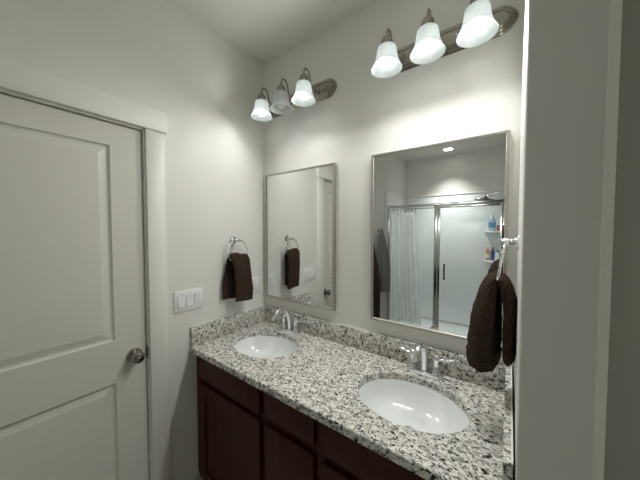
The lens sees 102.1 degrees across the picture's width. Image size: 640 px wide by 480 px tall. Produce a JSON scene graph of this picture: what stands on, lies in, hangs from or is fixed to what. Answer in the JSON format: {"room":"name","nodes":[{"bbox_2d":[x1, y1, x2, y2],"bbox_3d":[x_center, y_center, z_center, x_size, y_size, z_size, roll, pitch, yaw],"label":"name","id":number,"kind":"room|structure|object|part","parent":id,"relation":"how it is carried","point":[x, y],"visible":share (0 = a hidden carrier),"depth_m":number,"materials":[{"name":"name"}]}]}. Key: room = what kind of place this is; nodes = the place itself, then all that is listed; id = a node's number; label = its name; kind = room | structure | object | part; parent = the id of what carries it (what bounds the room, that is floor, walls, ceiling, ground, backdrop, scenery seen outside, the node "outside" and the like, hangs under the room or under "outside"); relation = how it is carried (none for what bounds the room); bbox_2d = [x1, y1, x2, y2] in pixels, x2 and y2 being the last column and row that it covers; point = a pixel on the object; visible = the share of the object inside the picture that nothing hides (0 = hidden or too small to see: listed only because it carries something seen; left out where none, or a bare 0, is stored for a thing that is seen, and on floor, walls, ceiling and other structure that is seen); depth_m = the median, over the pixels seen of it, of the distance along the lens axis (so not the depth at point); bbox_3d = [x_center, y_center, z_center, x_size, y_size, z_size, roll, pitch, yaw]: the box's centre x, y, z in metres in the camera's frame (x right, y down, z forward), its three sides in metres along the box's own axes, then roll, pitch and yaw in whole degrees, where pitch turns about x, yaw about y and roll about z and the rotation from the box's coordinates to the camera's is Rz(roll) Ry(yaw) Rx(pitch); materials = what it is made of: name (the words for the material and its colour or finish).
{"room":"bathroom","nodes":[
{"label":"bathroom","id":0,"kind":"room"},
{"bbox_2d":[0,0,264,479],"bbox_3d":[-1.452,0.146,0.592,0.100,2.735,3.380,1,2,36],"label":"wall","id":1,"kind":"structure","parent":0,"point":[152,54],"depth_m":1.45,"materials":[{"name":"white paint"}]},
{"bbox_2d":[0,94,148,479],"bbox_3d":[-1.095,0.483,0.999,0.105,2.018,0.759,1,2,36],"label":"door","id":2,"kind":"structure","parent":1,"relation":"in","point":[73,366],"depth_m":1.09,"materials":[{"name":"white paint"}]},
{"bbox_3d":[-0.889,0.567,1.256,0.066,0.066,0.066,1,2,36],"label":"knob","id":3,"kind":"part","parent":2,"relation":"part of","materials":[{"name":"silver metal"}]},
{"bbox_2d":[0,57,170,479],"bbox_3d":[-1.131,0.428,1.018,0.126,2.142,0.982,1,2,36],"label":"door frame","id":4,"kind":"structure","parent":1,"relation":"attached to","point":[17,80],"depth_m":1.30,"materials":[{"name":"white paint"}]},
{"bbox_3d":[-0.883,0.568,1.321,0.034,0.060,0.002,1,2,36],"label":"strike plate","id":5,"kind":"part","parent":4,"relation":"part of","materials":[{"name":"silver metal"}]},
{"bbox_2d":[174,287,202,313],"bbox_3d":[-0.743,0.341,1.471,0.012,0.116,0.162,1,2,36],"label":"light switch","id":6,"kind":"object","parent":1,"relation":"attached to","point":[190,299],"visible":1,"depth_m":1.46,"materials":[{"name":"white plastic"}]},
{"bbox_2d":[188,472,198,479],"bbox_3d":[-0.768,1.431,1.476,0.013,0.105,0.160,1,2,36],"label":"baseboard","id":7,"kind":"structure","parent":1,"relation":"attached to","point":[195,476],"depth_m":1.52,"materials":[{"name":"white paint"}]},
{"bbox_2d":[227,236,247,260],"bbox_3d":[-0.548,0.062,1.686,0.062,0.174,0.154,1,2,36],"label":"towel ring","id":8,"kind":"object","parent":1,"relation":"attached to","point":[233,239],"visible":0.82,"depth_m":1.68,"materials":[{"name":"silver metal"}]},
{"bbox_2d":[222,252,252,301],"bbox_3d":[-0.532,0.239,1.672,0.098,0.318,0.184,1,2,36],"label":"hand towel","id":9,"kind":"object","parent":8,"relation":"hanging from","point":[237,281],"visible":0.98,"depth_m":1.65,"materials":[{"name":"brown fabric"}]},
{"bbox_2d":[252,276,258,292],"bbox_3d":[-0.462,0.319,1.857,0.010,0.116,0.071,1,2,36],"label":"electrical outlet","id":10,"kind":"object","parent":1,"relation":"attached to","point":[255,280],"visible":0.92,"depth_m":1.85,"materials":[{"name":"white plastic"}]},
{"bbox_2d":[254,280,257,289],"bbox_3d":[-0.460,0.319,1.855,0.003,0.067,0.033,1,2,36],"label":"receptacle","id":11,"kind":"object","parent":10,"relation":"attached to","point":[255,281],"depth_m":1.86,"materials":[{"name":"white plastic"}]},
{"bbox_2d":[167,0,378,64],"bbox_3d":[-0.334,-1.244,-0.214,2.800,0.100,3.480,1,2,36],"label":"ceiling","id":12,"kind":"structure","parent":0,"point":[264,30],"depth_m":1.46,"materials":[{"name":"white paint"}]},
{"bbox_2d":[263,0,639,479],"bbox_3d":[0.665,0.125,1.197,2.800,2.735,0.100,1,2,36],"label":"wall","id":13,"kind":"structure","parent":0,"point":[477,90],"depth_m":1.23,"materials":[{"name":"white paint"}]},
{"bbox_2d":[251,67,336,121],"bbox_3d":[-0.209,-0.889,1.602,0.604,0.195,0.222,1,2,36],"label":"vanity light","id":14,"kind":"object","parent":13,"relation":"attached to","point":[306,94],"visible":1,"depth_m":1.55,"materials":[{"name":"white glass"}]},
{"bbox_2d":[257,93,265,115],"bbox_3d":[-0.376,-0.872,1.672,0.060,0.140,0.060,1,2,36],"label":"bulb","id":15,"kind":"object","parent":14,"relation":"attached to","point":[261,100],"depth_m":1.63,"materials":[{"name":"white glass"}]},
{"bbox_3d":[-0.376,-0.845,1.673,0.137,0.102,0.137,1,2,36],"label":"lamp shade","id":16,"kind":"part","parent":14,"relation":"part of","materials":[{"name":"white glass"}]},
{"bbox_3d":[-0.338,-0.940,1.722,0.032,0.102,0.141,1,2,36],"label":"arm","id":17,"kind":"part","parent":14,"relation":"part of","materials":[{"name":"silver metal"}]},
{"bbox_2d":[277,84,285,108],"bbox_3d":[-0.234,-0.868,1.568,0.060,0.140,0.060,1,2,36],"label":"bulb","id":18,"kind":"object","parent":14,"relation":"attached to","point":[281,91],"depth_m":1.53,"materials":[{"name":"white glass"}]},
{"bbox_3d":[-0.234,-0.842,1.569,0.137,0.102,0.137,1,2,36],"label":"lamp shade","id":19,"kind":"part","parent":14,"relation":"part of","materials":[{"name":"white glass"}]},
{"bbox_3d":[-0.196,-0.937,1.618,0.032,0.102,0.141,1,2,36],"label":"arm","id":20,"kind":"part","parent":14,"relation":"part of","materials":[{"name":"silver metal"}]},
{"bbox_2d":[299,73,308,99],"bbox_3d":[-0.092,-0.865,1.464,0.060,0.140,0.060,1,2,36],"label":"bulb","id":21,"kind":"object","parent":14,"relation":"attached to","point":[303,79],"depth_m":1.43,"materials":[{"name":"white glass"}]},
{"bbox_3d":[-0.092,-0.838,1.465,0.137,0.102,0.137,1,2,36],"label":"lamp shade","id":22,"kind":"part","parent":14,"relation":"part of","materials":[{"name":"white glass"}]},
{"bbox_3d":[-0.054,-0.933,1.514,0.032,0.102,0.141,1,2,36],"label":"arm","id":23,"kind":"part","parent":14,"relation":"part of","materials":[{"name":"silver metal"}]},
{"bbox_2d":[265,162,335,310],"bbox_3d":[-0.150,-0.022,1.713,0.595,0.880,0.022,1,2,36],"label":"wall mirror","id":24,"kind":"object","parent":13,"relation":"attached to","point":[300,204],"visible":1,"depth_m":1.68,"materials":[{"name":"silver metal"}]},
{"bbox_2d":[265,306,504,392],"bbox_3d":[0.180,0.556,1.493,1.444,0.110,0.020,1,2,36],"label":"backsplash","id":25,"kind":"structure","parent":13,"relation":"attached to","point":[387,346],"depth_m":1.35,"materials":[{"name":"stone"}]},
{"bbox_2d":[370,130,509,346],"bbox_3d":[0.519,-0.005,1.223,0.595,0.880,0.022,1,2,36],"label":"wall mirror","id":26,"kind":"object","parent":13,"relation":"attached to","point":[439,211],"visible":0.84,"depth_m":1.20,"materials":[{"name":"silver metal"}]},
{"bbox_2d":[371,0,518,77],"bbox_3d":[0.470,-0.870,1.104,0.604,0.195,0.222,1,2,36],"label":"vanity light","id":27,"kind":"object","parent":13,"relation":"attached to","point":[480,24],"visible":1,"depth_m":1.05,"materials":[{"name":"white glass"}]},
{"bbox_2d":[380,35,392,68],"bbox_3d":[0.303,-0.853,1.175,0.060,0.140,0.060,1,2,36],"label":"bulb","id":28,"kind":"object","parent":27,"relation":"attached to","point":[387,41],"depth_m":1.15,"materials":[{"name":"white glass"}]},
{"bbox_3d":[0.303,-0.826,1.175,0.137,0.102,0.137,1,2,36],"label":"lamp shade","id":29,"kind":"part","parent":27,"relation":"part of","materials":[{"name":"white glass"}]},
{"bbox_3d":[0.341,-0.921,1.225,0.032,0.102,0.141,1,2,36],"label":"arm","id":30,"kind":"part","parent":27,"relation":"part of","materials":[{"name":"silver metal"}]},
{"bbox_2d":[420,15,434,53],"bbox_3d":[0.445,-0.849,1.071,0.060,0.140,0.060,1,2,36],"label":"bulb","id":31,"kind":"object","parent":27,"relation":"attached to","point":[428,23],"depth_m":1.05,"materials":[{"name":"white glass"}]},
{"bbox_3d":[0.445,-0.822,1.072,0.137,0.102,0.137,1,2,36],"label":"lamp shade","id":32,"kind":"part","parent":27,"relation":"part of","materials":[{"name":"white glass"}]},
{"bbox_3d":[0.483,-0.917,1.121,0.032,0.102,0.141,1,2,36],"label":"arm","id":33,"kind":"part","parent":27,"relation":"part of","materials":[{"name":"silver metal"}]},
{"bbox_2d":[468,0,485,34],"bbox_3d":[0.587,-0.845,0.967,0.060,0.140,0.060,1,2,36],"label":"bulb","id":34,"kind":"object","parent":27,"relation":"attached to","point":[474,29],"depth_m":0.95,"materials":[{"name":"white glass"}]},
{"bbox_3d":[0.587,-0.818,0.968,0.137,0.102,0.137,1,2,36],"label":"lamp shade","id":35,"kind":"part","parent":27,"relation":"part of","materials":[{"name":"white glass"}]},
{"bbox_2d":[513,0,609,479],"bbox_3d":[0.674,0.140,0.773,0.135,2.735,0.575,1,2,36],"label":"wall","id":36,"kind":"structure","parent":0,"point":[565,62],"depth_m":0.54,"materials":[{"name":"white paint"}]},
{"bbox_2d":[496,234,518,281],"bbox_3d":[0.620,0.067,0.857,0.062,0.174,0.154,1,2,36],"label":"towel ring","id":37,"kind":"object","parent":36,"relation":"attached to","point":[505,241],"visible":0.88,"depth_m":0.82,"materials":[{"name":"silver metal"}]},
{"bbox_2d":[466,271,516,372],"bbox_3d":[0.589,0.272,0.886,0.149,0.338,0.126,1,2,36],"label":"hand towel","id":38,"kind":"object","parent":37,"relation":"hanging from","point":[485,335],"visible":0.94,"depth_m":0.85,"materials":[{"name":"brown fabric"}]},
{"bbox_2d":[592,0,622,479],"bbox_3d":[0.557,0.096,0.508,0.016,2.628,0.016,1,2,36],"label":"trim","id":39,"kind":"structure","parent":36,"relation":"attached to","point":[616,6],"depth_m":0.50,"materials":[{"name":"white paint"}]},
{"bbox_3d":[-0.334,1.589,-0.115,2.800,0.100,3.480,1,2,36],"label":"floor","id":40,"kind":"structure","parent":0,"visible":0},
{"bbox_2d":[197,356,425,479],"bbox_3d":[0.025,1.070,1.297,1.484,0.839,0.545,1,2,36],"label":"vanity cabinet","id":41,"kind":"object","parent":40,"relation":"on","point":[245,432],"visible":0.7,"depth_m":1.17,"materials":[{"name":"brown wood"}]},
{"bbox_3d":[-0.475,1.092,1.341,0.408,0.445,0.007,1,2,36],"label":"door panel","id":42,"kind":"part","parent":41,"relation":"part of","materials":[{"name":"brown wood"}]},
{"bbox_3d":[-0.477,0.724,1.326,0.514,0.123,0.019,1,2,36],"label":"false drawer","id":43,"kind":"part","parent":41,"relation":"part of","materials":[{"name":"brown wood"}]},
{"bbox_3d":[-0.477,1.092,1.339,0.514,0.551,0.019,1,2,36],"label":"cabinet door","id":44,"kind":"part","parent":41,"relation":"part of","materials":[{"name":"brown wood"}]},
{"bbox_3d":[-0.131,0.947,1.080,0.273,0.249,0.019,1,2,36],"label":"drawer","id":45,"kind":"part","parent":41,"relation":"part of","materials":[{"name":"brown wood"}]},
{"bbox_3d":[-0.131,0.728,1.072,0.273,0.113,0.019,1,2,36],"label":"drawer","id":46,"kind":"part","parent":41,"relation":"part of","materials":[{"name":"brown wood"}]},
{"bbox_3d":[0.219,1.110,0.829,0.514,0.551,0.019,1,2,36],"label":"cabinet door","id":47,"kind":"part","parent":41,"relation":"part of","materials":[{"name":"brown wood"}]},
{"bbox_2d":[190,304,513,479],"bbox_3d":[0.021,0.578,1.273,1.490,0.146,0.564,1,2,36],"label":"countertop","id":48,"kind":"structure","parent":41,"relation":"on","point":[323,378],"depth_m":1.11,"materials":[{"name":"stone"}]},
{"bbox_2d":[234,336,297,357],"bbox_3d":[-0.321,0.705,1.542,0.464,0.126,0.363,1,2,36],"label":"sink","id":49,"kind":"object","parent":48,"relation":"in","point":[255,346],"visible":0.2,"depth_m":1.67,"materials":[{"name":"white ceramic"}]},
{"bbox_2d":[272,308,303,334],"bbox_3d":[-0.199,0.517,1.677,0.195,0.176,0.201,0,2,-1],"label":"faucet","id":50,"kind":"object","parent":48,"relation":"on","point":[290,329],"visible":1,"depth_m":1.67,"materials":[{"name":"silver metal"}]},
{"bbox_3d":[-0.239,0.511,1.649,0.033,0.162,0.171,1,2,36],"label":"spout","id":51,"kind":"part","parent":50,"relation":"part of","materials":[{"name":"silver metal"}]},
{"bbox_3d":[-0.239,0.545,1.736,0.042,0.086,0.042,1,2,36],"label":"handle","id":52,"kind":"part","parent":50,"relation":"part of","materials":[{"name":"silver metal"}]},
{"bbox_3d":[-0.198,0.594,1.708,0.163,0.021,0.055,1,2,36],"label":"plate","id":53,"kind":"part","parent":50,"relation":"part of","materials":[{"name":"silver metal"}]},
{"bbox_3d":[-0.156,0.547,1.676,0.042,0.086,0.042,1,2,36],"label":"handle","id":54,"kind":"part","parent":50,"relation":"part of","materials":[{"name":"silver metal"}]},
{"bbox_2d":[359,379,468,433],"bbox_3d":[0.357,0.723,1.038,0.464,0.126,0.370,1,2,36],"label":"sink","id":55,"kind":"object","parent":48,"relation":"in","point":[411,405],"visible":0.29,"depth_m":1.13,"materials":[{"name":"white ceramic"}]},
{"bbox_2d":[399,341,452,380],"bbox_3d":[0.485,0.535,1.176,0.195,0.176,0.201,0,2,-1],"label":"faucet","id":56,"kind":"object","parent":48,"relation":"on","point":[434,373],"visible":1,"depth_m":1.17,"materials":[{"name":"silver metal"}]},
{"bbox_3d":[0.445,0.562,1.236,0.042,0.086,0.042,1,2,36],"label":"handle","id":57,"kind":"part","parent":56,"relation":"part of","materials":[{"name":"silver metal"}]},
{"bbox_3d":[0.445,0.529,1.148,0.033,0.162,0.171,1,2,36],"label":"spout","id":58,"kind":"part","parent":56,"relation":"part of","materials":[{"name":"silver metal"}]},
{"bbox_3d":[0.486,0.612,1.207,0.163,0.021,0.055,1,2,36],"label":"plate","id":59,"kind":"part","parent":56,"relation":"part of","materials":[{"name":"silver metal"}]},
{"bbox_3d":[0.528,0.564,1.175,0.042,0.086,0.042,1,2,36],"label":"handle","id":60,"kind":"part","parent":56,"relation":"part of","materials":[{"name":"silver metal"}]},
{"bbox_3d":[0.555,0.536,1.151,0.062,0.021,0.017,1,2,36],"label":"lever","id":61,"kind":"part","parent":56,"relation":"part of","materials":[{"name":"silver metal"}]},
{"bbox_3d":[0.219,0.742,0.816,0.514,0.123,0.019,1,2,36],"label":"false drawer","id":62,"kind":"part","parent":41,"relation":"part of","materials":[{"name":"brown wood"}]}
]}

